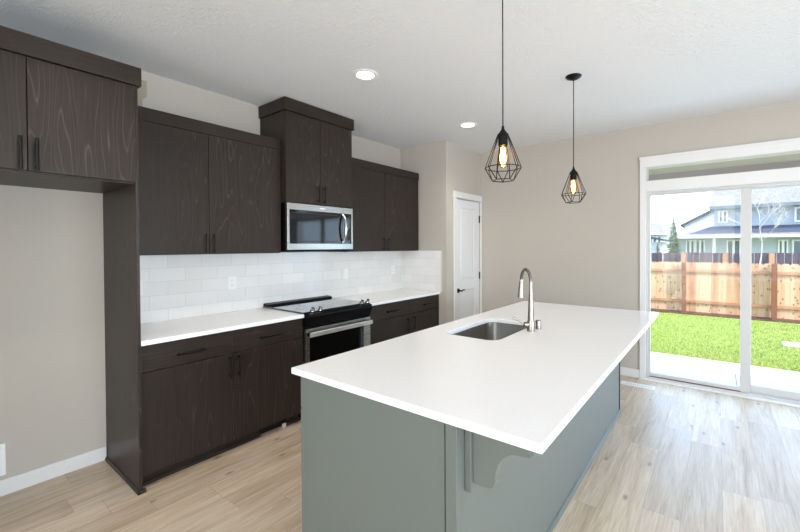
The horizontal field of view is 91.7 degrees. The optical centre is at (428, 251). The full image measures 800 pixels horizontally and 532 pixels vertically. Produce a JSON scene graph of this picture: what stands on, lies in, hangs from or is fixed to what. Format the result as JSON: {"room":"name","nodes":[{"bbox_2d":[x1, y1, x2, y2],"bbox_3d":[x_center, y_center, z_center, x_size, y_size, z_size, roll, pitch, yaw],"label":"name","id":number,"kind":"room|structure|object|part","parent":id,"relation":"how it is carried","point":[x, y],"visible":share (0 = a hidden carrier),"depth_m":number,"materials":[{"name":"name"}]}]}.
{"room":"kitchen","nodes":[
{"label":"kitchen","id":0,"kind":"room"},
{"bbox_2d":[0,70,399,479],"bbox_3d":[-2.555,0.061,2.406,0.120,2.794,7.347,0,1,37],"label":"wall","id":1,"kind":"structure","parent":0,"point":[53,382],"depth_m":2.51,"materials":[{"name":"beige paint"}]},
{"bbox_2d":[0,443,5,475],"bbox_3d":[-2.590,1.244,2.237,0.032,0.190,0.204,0,1,37],"label":"water line box","id":2,"kind":"object","parent":1,"relation":"attached to","point":[3,445],"visible":1,"depth_m":2.31,"materials":[{"name":"white plastic"}]},
{"bbox_2d":[0,446,105,496],"bbox_3d":[-3.440,1.431,1.112,0.014,0.095,3.979,0,1,37],"label":"baseboard","id":3,"kind":"structure","parent":1,"relation":"attached to","point":[9,485],"depth_m":2.48,"materials":[{"name":"white paint"}]},
{"bbox_2d":[138,106,280,254],"bbox_3d":[-1.766,-0.480,3.058,0.362,1.000,1.146,0,1,37],"label":"upper cabinet","id":4,"kind":"object","parent":1,"relation":"attached to","point":[205,187],"visible":0.82,"depth_m":2.92,"materials":[{"name":"brown wood"}]},
{"bbox_3d":[-1.839,-0.432,2.735,0.019,0.904,0.538,0,1,37],"label":"door","id":5,"kind":"part","parent":4,"relation":"part of","materials":[{"name":"brown wood"}]},
{"bbox_3d":[-1.670,-0.064,2.917,0.037,0.150,0.013,0,1,37],"label":"handle","id":6,"kind":"part","parent":4,"relation":"part of","materials":[{"name":"black metal"}]},
{"bbox_3d":[-1.635,-0.065,2.964,0.037,0.150,0.013,0,1,37],"label":"handle","id":7,"kind":"part","parent":4,"relation":"part of","materials":[{"name":"black metal"}]},
{"bbox_3d":[-1.496,-0.439,3.195,0.019,0.904,0.602,0,1,37],"label":"door","id":8,"kind":"part","parent":4,"relation":"part of","materials":[{"name":"brown wood"}]},
{"bbox_2d":[140,251,400,323],"bbox_3d":[-1.308,0.263,3.974,0.008,0.511,3.146,0,1,37],"label":"backsplash","id":9,"kind":"structure","parent":1,"relation":"attached to","point":[193,285],"depth_m":3.54,"materials":[{"name":"white tile"}]},
{"bbox_2d":[140,280,142,294],"bbox_3d":[-2.139,0.266,2.841,0.010,0.116,0.072,0,1,37],"label":"wall outlet","id":10,"kind":"object","parent":9,"relation":"attached to","point":[141,281],"visible":0.17,"depth_m":2.86,"materials":[{"name":"white plastic"}]},
{"bbox_2d":[228,276,235,289],"bbox_3d":[-1.722,0.276,3.402,0.010,0.116,0.072,0,1,37],"label":"wall outlet","id":11,"kind":"object","parent":9,"relation":"attached to","point":[231,280],"visible":1,"depth_m":3.40,"materials":[{"name":"white plastic"}]},
{"bbox_2d":[343,269,347,278],"bbox_3d":[-0.947,0.258,4.443,0.010,0.116,0.072,0,1,37],"label":"wall outlet","id":12,"kind":"object","parent":9,"relation":"attached to","point":[345,271],"visible":1,"depth_m":4.43,"materials":[{"name":"white plastic"}]},
{"bbox_2d":[391,265,394,273],"bbox_3d":[-0.467,0.241,5.087,0.010,0.116,0.072,0,1,37],"label":"wall outlet","id":13,"kind":"object","parent":9,"relation":"attached to","point":[393,266],"visible":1,"depth_m":5.09,"materials":[{"name":"white plastic"}]},
{"bbox_2d":[258,96,353,207],"bbox_3d":[-1.165,-0.897,3.796,0.441,0.908,0.798,0,1,37],"label":"upper cabinet","id":14,"kind":"object","parent":1,"relation":"attached to","point":[316,143],"visible":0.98,"depth_m":3.59,"materials":[{"name":"brown wood"}]},
{"bbox_3d":[-1.143,-0.841,3.534,0.019,0.794,0.367,0,1,37],"label":"door","id":15,"kind":"part","parent":14,"relation":"part of","materials":[{"name":"brown wood"}]},
{"bbox_2d":[281,202,352,251],"bbox_3d":[-1.144,-0.220,3.793,0.465,0.436,0.758,0,1,37],"label":"microwave","id":16,"kind":"object","parent":14,"relation":"attached to","point":[304,227],"visible":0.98,"depth_m":3.63,"materials":[{"name":"silver metal"}]},
{"bbox_3d":[-1.051,-0.225,3.655,0.024,0.301,0.605,0,1,37],"label":"door glass","id":17,"kind":"part","parent":16,"relation":"part of","materials":[{"name":"black glass"}]},
{"bbox_3d":[-0.838,-0.228,3.874,0.070,0.298,0.030,0,1,25],"label":"door handle","id":18,"kind":"part","parent":16,"relation":"part of","materials":[{"name":"silver metal"}]},
{"bbox_3d":[-0.833,-0.230,3.946,0.026,0.301,0.105,0,1,37],"label":"control panel","id":19,"kind":"part","parent":16,"relation":"part of","materials":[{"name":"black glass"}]},
{"bbox_3d":[-0.828,-0.231,3.953,0.030,0.416,0.123,0,1,37],"label":"control frame","id":20,"kind":"part","parent":16,"relation":"part of","materials":[{"name":"silver metal"}]},
{"bbox_3d":[-0.914,-0.846,3.842,0.019,0.794,0.395,0,1,37],"label":"door","id":21,"kind":"part","parent":14,"relation":"part of","materials":[{"name":"brown wood"}]},
{"bbox_2d":[328,157,418,251],"bbox_3d":[-0.602,-0.504,4.621,0.362,1.000,1.213,0,1,37],"label":"upper cabinet","id":22,"kind":"object","parent":1,"relation":"attached to","point":[384,198],"visible":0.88,"depth_m":4.48,"materials":[{"name":"brown wood"}]},
{"bbox_3d":[-0.684,-0.456,4.285,0.019,0.904,0.572,0,1,37],"label":"door","id":23,"kind":"part","parent":22,"relation":"part of","materials":[{"name":"brown wood"}]},
{"bbox_3d":[-0.325,-0.464,4.769,0.019,0.904,0.627,0,1,37],"label":"door","id":24,"kind":"part","parent":22,"relation":"part of","materials":[{"name":"brown wood"}]},
{"bbox_2d":[0,0,799,152],"bbox_3d":[0.566,-1.389,0.645,7.220,0.120,8.284,0,1,37],"label":"ceiling","id":25,"kind":"structure","parent":0,"point":[437,63],"depth_m":2.66,"materials":[{"name":"white paint"}]},
{"bbox_2d":[352,69,378,80],"bbox_3d":[-0.483,-1.349,2.967,0.204,0.007,0.204,0,1,37],"label":"recessed light","id":26,"kind":"object","parent":25,"relation":"in","point":[359,74],"visible":1,"depth_m":2.96,"materials":[{"name":"white plastic"}]},
{"bbox_2d":[459,122,476,127],"bbox_3d":[0.428,-1.368,4.197,0.204,0.007,0.204,0,1,37],"label":"recessed light","id":27,"kind":"object","parent":25,"relation":"in","point":[464,124],"visible":1,"depth_m":4.19,"materials":[{"name":"white plastic"}]},
{"bbox_2d":[485,0,521,182],"bbox_3d":[0.382,-0.854,1.988,0.187,0.980,0.187,0,1,37],"label":"pendant lamp","id":28,"kind":"object","parent":25,"relation":"hanging from","point":[503,137],"visible":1,"depth_m":1.98,"materials":[{"name":"black metal"}]},
{"bbox_2d":[497,126,508,146],"bbox_3d":[0.383,-0.593,1.992,0.064,0.102,0.064,0,1,37],"label":"socket","id":29,"kind":"object","parent":28,"relation":"attached to","point":[502,137],"depth_m":1.97,"materials":[{"name":"black metal"}]},
{"bbox_3d":[0.381,-0.980,1.987,0.006,0.689,0.006,0,1,37],"label":"cord","id":30,"kind":"part","parent":28,"relation":"part of","materials":[{"name":"black metal"}]},
{"bbox_2d":[561,73,585,203],"bbox_3d":[1.129,-0.870,3.014,0.188,0.980,0.185,0,1,37],"label":"pendant lamp","id":31,"kind":"object","parent":25,"relation":"hanging from","point":[573,174],"visible":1,"depth_m":3.01,"materials":[{"name":"black metal"}]},
{"bbox_2d":[569,167,576,179],"bbox_3d":[1.131,-0.609,3.017,0.064,0.102,0.064,0,1,37],"label":"socket","id":32,"kind":"object","parent":31,"relation":"attached to","point":[573,174],"depth_m":3.00,"materials":[{"name":"black metal"}]},
{"bbox_3d":[1.129,-0.996,3.013,0.006,0.689,0.006,0,1,37],"label":"cord","id":33,"kind":"part","parent":31,"relation":"part of","materials":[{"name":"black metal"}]},
{"bbox_2d":[0,375,799,531],"bbox_3d":[0.562,1.515,0.656,7.220,0.100,8.224,0,1,37],"label":"floor","id":34,"kind":"structure","parent":0,"point":[674,458],"depth_m":2.39,"materials":[{"name":"brown wood"}]},
{"bbox_2d":[0,25,145,495],"bbox_3d":[-2.266,0.187,2.117,0.688,2.547,1.004,0,1,37],"label":"tall cabinet","id":35,"kind":"object","parent":34,"relation":"on","point":[69,115],"visible":1,"depth_m":2.20,"materials":[{"name":"brown wood"}]},
{"bbox_3d":[-2.163,-0.688,1.751,0.019,0.569,0.482,0,1,37],"label":"door","id":36,"kind":"part","parent":35,"relation":"part of","materials":[{"name":"brown wood"}]},
{"bbox_3d":[-2.011,-0.488,1.909,0.037,0.165,0.013,0,1,37],"label":"handle","id":37,"kind":"part","parent":35,"relation":"part of","materials":[{"name":"black metal"}]},
{"bbox_3d":[-1.977,-0.489,1.956,0.037,0.165,0.013,0,1,37],"label":"handle","id":38,"kind":"part","parent":35,"relation":"part of","materials":[{"name":"black metal"}]},
{"bbox_3d":[-1.884,-0.694,2.126,0.019,0.569,0.446,0,1,37],"label":"door","id":39,"kind":"part","parent":35,"relation":"part of","materials":[{"name":"brown wood"}]},
{"bbox_3d":[-1.996,0.182,2.513,0.647,2.545,0.018,0,1,37],"label":"panel","id":40,"kind":"part","parent":35,"relation":"part of","materials":[{"name":"brown wood"}]},
{"bbox_3d":[-1.984,1.443,2.524,0.663,0.022,0.042,0,1,37],"label":"shoe molding","id":41,"kind":"part","parent":35,"relation":"part of","materials":[{"name":"brown wood"}]},
{"bbox_2d":[141,318,302,485],"bbox_3d":[-1.637,1.006,2.986,0.666,0.883,1.148,0,1,37],"label":"base cabinet","id":42,"kind":"object","parent":34,"relation":"on","point":[204,397],"visible":0.84,"depth_m":2.70,"materials":[{"name":"black wood"}]},
{"bbox_3d":[-1.583,0.654,2.576,0.020,0.164,0.557,0,1,37],"label":"drawer","id":43,"kind":"part","parent":42,"relation":"part of","materials":[{"name":"brown wood"}]},
{"bbox_3d":[-1.581,1.053,2.580,0.019,0.626,0.557,0,1,37],"label":"door","id":44,"kind":"part","parent":42,"relation":"part of","materials":[{"name":"brown wood"}]},
{"bbox_3d":[-1.565,0.663,2.554,0.037,0.013,0.175,0,1,37],"label":"handle","id":45,"kind":"part","parent":42,"relation":"part of","materials":[{"name":"black metal"}]},
{"bbox_2d":[141,308,303,345],"bbox_3d":[-1.645,0.548,2.986,0.650,0.030,1.148,0,1,37],"label":"countertop","id":46,"kind":"structure","parent":42,"relation":"on","point":[183,328],"depth_m":2.88,"materials":[{"name":"white stone"}]},
{"bbox_3d":[-1.411,0.826,2.761,0.037,0.165,0.013,0,1,37],"label":"handle","id":47,"kind":"part","parent":42,"relation":"part of","materials":[{"name":"black metal"}]},
{"bbox_3d":[-1.374,0.825,2.812,0.037,0.165,0.013,0,1,37],"label":"handle","id":48,"kind":"part","parent":42,"relation":"part of","materials":[{"name":"black metal"}]},
{"bbox_3d":[-1.242,0.647,3.035,0.020,0.164,0.582,0,1,37],"label":"drawer","id":49,"kind":"part","parent":42,"relation":"part of","materials":[{"name":"brown wood"}]},
{"bbox_3d":[-1.239,1.046,3.039,0.019,0.626,0.582,0,1,37],"label":"door","id":50,"kind":"part","parent":42,"relation":"part of","materials":[{"name":"brown wood"}]},
{"bbox_3d":[-1.226,0.656,3.009,0.037,0.013,0.175,0,1,37],"label":"handle","id":51,"kind":"part","parent":42,"relation":"part of","materials":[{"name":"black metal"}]},
{"bbox_2d":[263,295,372,417],"bbox_3d":[-1.041,0.953,3.734,0.708,0.966,0.760,0,1,37],"label":"range","id":52,"kind":"object","parent":34,"relation":"on","point":[331,326],"visible":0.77,"depth_m":3.54,"materials":[{"name":"black metal"}]},
{"bbox_2d":[263,298,364,313],"bbox_3d":[-1.075,0.514,3.752,0.630,0.013,0.760,0,1,37],"label":"cooktop","id":53,"kind":"object","parent":52,"relation":"in","point":[301,306],"depth_m":3.69,"materials":[{"name":"black glass"}]},
{"bbox_2d":[302,316,369,363],"bbox_3d":[-0.827,0.926,3.574,0.064,0.550,0.752,0,1,37],"label":"oven","id":54,"kind":"object","parent":52,"relation":"in","point":[331,344],"depth_m":3.50,"materials":[{"name":"black glass"}]},
{"bbox_3d":[-0.817,0.573,3.561,0.093,0.123,0.756,0,1,37],"label":"control panel","id":55,"kind":"part","parent":52,"relation":"part of","materials":[{"name":"black metal"}]},
{"bbox_2d":[310,320,372,337],"bbox_3d":[-0.768,0.695,3.520,0.015,0.040,0.728,0,1,37],"label":"handle","id":56,"kind":"object","parent":52,"relation":"in","point":[341,328],"depth_m":3.48,"materials":[{"name":"silver metal"}]},
{"bbox_2d":[366,294,438,344],"bbox_3d":[-0.468,0.981,4.556,0.666,0.883,1.228,0,1,37],"label":"base cabinet","id":57,"kind":"object","parent":34,"relation":"on","point":[392,320],"depth_m":4.30,"materials":[{"name":"black wood"}]},
{"bbox_2d":[335,289,439,305],"bbox_3d":[-0.478,0.524,4.553,0.650,0.030,1.233,0,1,37],"label":"countertop","id":58,"kind":"structure","parent":57,"relation":"on","point":[389,296],"depth_m":4.48,"materials":[{"name":"white stone"}]},
{"bbox_3d":[-0.412,0.629,4.149,0.020,0.164,0.646,0,1,37],"label":"drawer","id":59,"kind":"part","parent":57,"relation":"part of","materials":[{"name":"brown wood"}]},
{"bbox_3d":[-0.410,1.025,4.154,0.019,0.620,0.646,0,1,37],"label":"door","id":60,"kind":"part","parent":57,"relation":"part of","materials":[{"name":"brown wood"}]},
{"bbox_3d":[-0.054,0.622,4.631,0.020,0.164,0.548,0,1,37],"label":"drawer","id":61,"kind":"part","parent":57,"relation":"part of","materials":[{"name":"brown wood"}]},
{"bbox_3d":[-0.051,1.018,4.635,0.019,0.620,0.548,0,1,37],"label":"door","id":62,"kind":"part","parent":57,"relation":"part of","materials":[{"name":"brown wood"}]},
{"bbox_3d":[0.118,0.975,4.870,0.017,0.883,0.026,0,1,37],"label":"cabinet filler","id":63,"kind":"part","parent":57,"relation":"part of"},
{"bbox_2d":[301,362,620,531],"bbox_3d":[0.639,1.001,2.567,1.136,0.882,2.707,0,1,37],"label":"kitchen island","id":64,"kind":"object","parent":34,"relation":"on","point":[368,465],"visible":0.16,"depth_m":1.57,"materials":[{"name":"grey paint"}]},
{"bbox_3d":[-0.454,0.648,1.976,0.016,0.145,0.447,0,1,37],"label":"drawer","id":65,"kind":"part","parent":64,"relation":"part of","materials":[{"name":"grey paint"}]},
{"bbox_3d":[-0.452,1.037,1.981,0.016,0.624,0.447,0,1,37],"label":"door","id":66,"kind":"part","parent":64,"relation":"part of","materials":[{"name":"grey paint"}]},
{"bbox_3d":[-0.258,1.017,1.561,0.793,0.882,0.014,0,1,37],"label":"panel","id":67,"kind":"part","parent":64,"relation":"part of","materials":[{"name":"grey paint"}]},
{"bbox_3d":[0.082,1.018,1.306,0.045,0.882,0.018,0,1,37],"label":"corner post","id":68,"kind":"part","parent":64,"relation":"part of","materials":[{"name":"grey paint"}]},
{"bbox_3d":[0.153,0.698,1.344,0.026,0.242,0.066,0,1,37],"label":"corbel plate","id":69,"kind":"part","parent":64,"relation":"part of","materials":[{"name":"grey paint"}]},
{"bbox_2d":[291,301,657,453],"bbox_3d":[0.652,0.544,2.552,1.207,0.029,2.726,0,1,37],"label":"island countertop","id":70,"kind":"structure","parent":64,"relation":"on","point":[521,389],"depth_m":1.77,"materials":[{"name":"white stone"}]},
{"bbox_2d":[451,322,526,339],"bbox_3d":[0.445,0.659,2.682,0.423,0.198,0.695,0,1,37],"label":"sink","id":71,"kind":"object","parent":70,"relation":"in","point":[490,330],"visible":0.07,"depth_m":2.98,"materials":[{"name":"silver metal"}]},
{"bbox_2d":[512,268,534,331],"bbox_3d":[0.663,0.320,2.649,0.142,0.417,0.255,0,1,21],"label":"faucet","id":72,"kind":"object","parent":70,"relation":"on","point":[530,324],"visible":1,"depth_m":2.56,"materials":[{"name":"silver metal"}]},
{"bbox_3d":[0.619,0.467,2.569,0.127,0.071,0.036,0,1,-7],"label":"lever","id":73,"kind":"part","parent":72,"relation":"part of","materials":[{"name":"silver metal"}]},
{"bbox_2d":[535,320,540,329],"bbox_3d":[0.748,0.498,2.639,0.038,0.060,0.038,0,1,37],"label":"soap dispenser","id":74,"kind":"object","parent":70,"relation":"on","point":[537,322],"visible":1,"depth_m":2.62,"materials":[{"name":"silver metal"}]},
{"bbox_3d":[0.889,1.002,2.367,0.012,0.882,2.646,0,1,37],"label":"panel","id":75,"kind":"part","parent":64,"relation":"part of","materials":[{"name":"grey paint"}]},
{"bbox_3d":[0.911,1.431,2.375,0.016,0.024,2.673,0,1,37],"label":"shoe molding","id":76,"kind":"part","parent":64,"relation":"part of","materials":[{"name":"grey paint"}]},
{"bbox_2d":[620,381,655,389],"bbox_3d":[2.208,1.412,4.089,0.320,0.008,0.100,0,1,37],"label":"floor vent","id":77,"kind":"object","parent":34,"relation":"in","point":[621,382],"visible":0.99,"depth_m":4.08,"materials":[{"name":"white plastic"}]},
{"bbox_2d":[623,382,652,388],"bbox_3d":[2.209,1.413,4.089,0.279,0.005,0.070,0,1,37],"label":"grille","id":78,"kind":"object","parent":77,"relation":"attached to","point":[639,385],"depth_m":4.08,"materials":[{"name":"white plastic"}]},
{"bbox_2d":[400,140,450,324],"bbox_3d":[-0.046,0.018,5.056,0.741,2.794,0.100,0,1,37],"label":"wall","id":79,"kind":"structure","parent":0,"point":[431,161],"depth_m":4.88,"materials":[{"name":"beige paint"}]},
{"bbox_2d":[401,251,441,291],"bbox_3d":[-0.102,0.245,5.032,0.662,0.511,0.011,0,1,37],"label":"backsplash","id":80,"kind":"structure","parent":79,"relation":"attached to","point":[420,270],"depth_m":5.01,"materials":[{"name":"white tile"}]},
{"bbox_3d":[0.161,0.246,4.836,0.008,0.511,0.011,0,1,37],"label":"edge trim","id":81,"kind":"part","parent":80,"relation":"part of","materials":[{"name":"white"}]},
{"bbox_2d":[450,142,480,321],"bbox_3d":[0.473,0.013,5.216,0.100,2.794,0.777,0,1,37],"label":"wall","id":82,"kind":"structure","parent":0,"point":[465,163],"depth_m":5.09,"materials":[{"name":"beige paint"}]},
{"bbox_2d":[453,191,481,320],"bbox_3d":[0.499,0.318,5.232,0.124,2.185,0.727,0,1,37],"label":"trim","id":83,"kind":"structure","parent":82,"relation":"attached to","point":[456,194],"depth_m":4.95,"materials":[{"name":"white paint"}]},
{"bbox_2d":[457,199,479,319],"bbox_3d":[0.543,0.358,5.231,0.091,2.087,0.635,0,1,37],"label":"door","id":84,"kind":"structure","parent":82,"relation":"in","point":[468,218],"depth_m":5.24,"materials":[{"name":"white paint"}]},
{"bbox_2d":[481,100,799,369],"bbox_3d":[2.998,0.067,3.921,7.220,2.894,0.160,0,1,37],"label":"wall","id":85,"kind":"structure","parent":0,"point":[586,252],"depth_m":4.65,"materials":[{"name":"beige paint"}]},
{"bbox_2d":[620,367,639,377],"bbox_3d":[3.266,1.369,3.634,6.239,0.095,0.014,0,1,37],"label":"baseboard","id":86,"kind":"structure","parent":85,"relation":"attached to","point":[624,371],"depth_m":4.36,"materials":[{"name":"white paint"}]},
{"bbox_2d":[639,137,799,377],"bbox_3d":[3.171,0.190,3.766,1.970,2.450,0.166,0,1,37],"label":"trim","id":87,"kind":"structure","parent":85,"relation":"attached to","point":[793,144],"depth_m":3.94,"materials":[{"name":"white paint"}]},
{"bbox_2d":[639,378,799,407],"bbox_3d":[3.136,1.409,3.727,1.958,0.014,0.080,0,1,37],"label":"trim","id":88,"kind":"structure","parent":85,"relation":"attached to","point":[646,379],"depth_m":3.85,"materials":[{"name":"white paint"}]},
{"bbox_2d":[646,181,799,404],"bbox_3d":[3.169,0.383,3.784,1.820,2.065,0.125,0,1,37],"label":"door","id":89,"kind":"structure","parent":85,"relation":"in","point":[745,388],"depth_m":3.80,"materials":[{"name":"white plastic"}]},
{"bbox_3d":[2.789,0.378,4.035,0.874,2.008,0.035,0,1,37],"label":"sliding sash","id":90,"kind":"part","parent":89,"relation":"part of","materials":[{"name":"clear glass"}]},
{"bbox_3d":[3.522,0.380,3.552,0.942,2.008,0.035,0,1,37],"label":"fixed sash","id":91,"kind":"part","parent":89,"relation":"part of","materials":[{"name":"clear glass"}]},
{"bbox_2d":[646,151,799,180],"bbox_3d":[3.162,-0.845,3.767,1.820,0.150,0.070,0,1,37],"label":"window","id":92,"kind":"structure","parent":85,"relation":"in","point":[647,169],"depth_m":3.94,"materials":[{"name":"grey plastic"}]},
{"bbox_2d":[649,153,799,180],"bbox_3d":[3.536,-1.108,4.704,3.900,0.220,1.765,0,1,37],"label":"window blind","id":93,"kind":"object","parent":85,"relation":"attached to","point":[790,160],"visible":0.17,"depth_m":5.13,"materials":[{"name":"beige"}]},
{"label":"outside","id":94,"kind":"structure","parent":0,"visible":0},
{"bbox_3d":[12.957,1.467,18.966,55.000,0.280,35.800,0,1,37],"label":"ground","id":95,"kind":"structure","parent":94,"visible":0},
{"bbox_2d":[651,237,668,261],"bbox_3d":[8.453,0.136,16.189,2.880,2.450,2.000,0,1,37],"label":"shed","id":96,"kind":"object","parent":95,"relation":"on","point":[661,245],"visible":0.14,"depth_m":14.95,"materials":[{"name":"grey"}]},
{"bbox_2d":[651,223,675,252],"bbox_3d":[10.249,-0.100,20.552,4.750,2.800,4.450,0,1,37],"label":"house","id":97,"kind":"structure","parent":95,"relation":"on","point":[658,230],"depth_m":18.09,"materials":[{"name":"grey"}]},
{"bbox_2d":[666,213,682,261],"bbox_3d":[8.709,0.009,13.740,1.063,2.762,1.077,0,1,37],"label":"conifer tree","id":98,"kind":"object","parent":95,"relation":"on","point":[673,247],"visible":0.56,"depth_m":13.70,"materials":[{"name":"green plant"}]},
{"bbox_2d":[651,352,799,391],"bbox_3d":[3.939,1.569,4.339,10.000,0.112,1.596,0,1,37],"label":"patio","id":99,"kind":"structure","parent":95,"relation":"on","point":[682,366],"depth_m":4.84,"materials":[{"name":"white concrete"}]},
{"bbox_2d":[651,312,799,371],"bbox_3d":[4.873,1.495,7.268,18.000,0.020,4.220,0,1,37],"label":"lawn","id":100,"kind":"structure","parent":95,"relation":"on","point":[774,351],"depth_m":6.49,"materials":[{"name":"green plant"}]},
{"bbox_2d":[651,311,799,371],"bbox_3d":[5.168,1.467,6.997,4.418,0.040,4.124,0,1,37],"label":"grass blades","id":101,"kind":"object","parent":100,"relation":"on","point":[663,313],"visible":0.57,"depth_m":6.62,"materials":[{"name":"green plant"}]},
{"bbox_2d":[782,341,799,347],"bbox_3d":[5.628,1.469,6.005,0.221,0.054,0.383,0,1,37],"label":"concrete slab","id":102,"kind":"object","parent":100,"relation":"on","point":[788,344],"visible":1,"depth_m":6.01,"materials":[{"name":"white concrete"}]},
{"bbox_2d":[651,262,799,321],"bbox_3d":[6.574,0.874,8.762,11.538,1.252,0.111,0,1,37],"label":"fence","id":103,"kind":"object","parent":95,"relation":"on","point":[776,286],"visible":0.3,"depth_m":8.74,"materials":[{"name":"brown wood"}]},
{"bbox_3d":[6.027,0.874,9.138,0.090,1.248,0.062,0,1,37],"label":"post","id":104,"kind":"part","parent":103,"relation":"part of","materials":[{"name":"brown wood"}]},
{"bbox_3d":[6.613,1.169,8.766,11.400,0.060,0.031,0,1,37],"label":"rail","id":105,"kind":"part","parent":103,"relation":"part of","materials":[{"name":"brown wood"}]},
{"bbox_3d":[6.609,0.454,8.758,11.400,0.060,0.031,0,1,37],"label":"rail","id":106,"kind":"part","parent":103,"relation":"part of","materials":[{"name":"brown wood"}]},
{"bbox_3d":[7.308,0.879,8.185,0.090,1.248,0.062,0,1,37],"label":"post","id":107,"kind":"part","parent":103,"relation":"part of","materials":[{"name":"brown wood"}]},
{"bbox_2d":[651,310,799,323],"bbox_3d":[6.142,1.475,8.973,18.000,0.068,0.170,0,1,37],"label":"mulch strip","id":108,"kind":"object","parent":95,"relation":"on","point":[770,320],"visible":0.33,"depth_m":8.60,"materials":[{"name":"brown soil"}]},
{"bbox_2d":[652,252,799,303],"bbox_3d":[8.744,0.738,10.878,16.105,1.412,0.090,0,1,37],"label":"fence","id":109,"kind":"object","parent":95,"relation":"on","point":[767,258],"visible":0.13,"depth_m":11.13,"materials":[{"name":"brown wood"}]},
{"bbox_3d":[7.673,0.739,11.662,0.110,1.402,0.068,0,1,37],"label":"post","id":110,"kind":"part","parent":109,"relation":"part of","materials":[{"name":"brown wood"}]},
{"bbox_3d":[8.475,0.742,11.064,0.110,1.402,0.068,0,1,37],"label":"post","id":111,"kind":"part","parent":109,"relation":"part of","materials":[{"name":"brown wood"}]},
{"bbox_3d":[9.277,0.745,10.467,0.110,1.402,0.068,0,1,37],"label":"post","id":112,"kind":"part","parent":109,"relation":"part of","materials":[{"name":"brown wood"}]},
{"bbox_2d":[675,187,799,263],"bbox_3d":[21.349,-1.617,20.993,13.980,5.720,8.450,0,1,37],"label":"house","id":113,"kind":"structure","parent":95,"relation":"on","point":[725,236],"depth_m":20.68,"materials":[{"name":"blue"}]},
{"bbox_3d":[14.805,-0.172,21.891,0.300,0.810,0.040,0,1,37],"label":"pane","id":114,"kind":"part","parent":113,"relation":"part of","materials":[{"name":"clear glass"}]},
{"bbox_2d":[680,210,713,232],"bbox_3d":[21.726,-1.589,29.347,4.150,5.460,4.600,0,1,37],"label":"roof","id":115,"kind":"structure","parent":113,"relation":"attached to","point":[705,220],"depth_m":28.32,"materials":[{"name":"grey"}]},
{"bbox_3d":[15.166,-0.170,21.622,0.320,0.810,0.040,0,1,37],"label":"pane","id":116,"kind":"part","parent":113,"relation":"part of","materials":[{"name":"clear glass"}]},
{"bbox_3d":[15.309,0.264,20.762,0.120,2.020,0.120,0,1,37],"label":"porch post","id":117,"kind":"part","parent":113,"relation":"part of","materials":[{"name":"white paint"}]},
{"bbox_3d":[16.345,-0.165,20.745,0.480,0.810,0.040,0,1,37],"label":"pane","id":118,"kind":"part","parent":113,"relation":"part of","materials":[{"name":"clear glass"}]},
{"bbox_3d":[17.917,-0.218,19.574,0.260,0.630,0.040,0,1,37],"label":"pane","id":119,"kind":"part","parent":113,"relation":"part of","materials":[{"name":"clear glass"}]},
{"bbox_3d":[18.491,-0.216,19.147,0.630,0.630,0.040,0,1,37],"label":"pane","id":120,"kind":"part","parent":113,"relation":"part of","materials":[{"name":"clear glass"}]},
{"bbox_3d":[19.162,-1.888,19.494,0.940,0.600,0.040,0,1,37],"label":"pane","id":121,"kind":"part","parent":113,"relation":"part of","materials":[{"name":"clear glass"}]},
{"bbox_2d":[715,188,796,262],"bbox_3d":[8.140,-0.177,9.620,1.404,3.238,1.658,-1,1,-45],"label":"bare tree","id":122,"kind":"object","parent":95,"relation":"on","point":[773,209],"visible":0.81,"depth_m":9.41,"materials":[{"name":"grey plant"}]}
]}

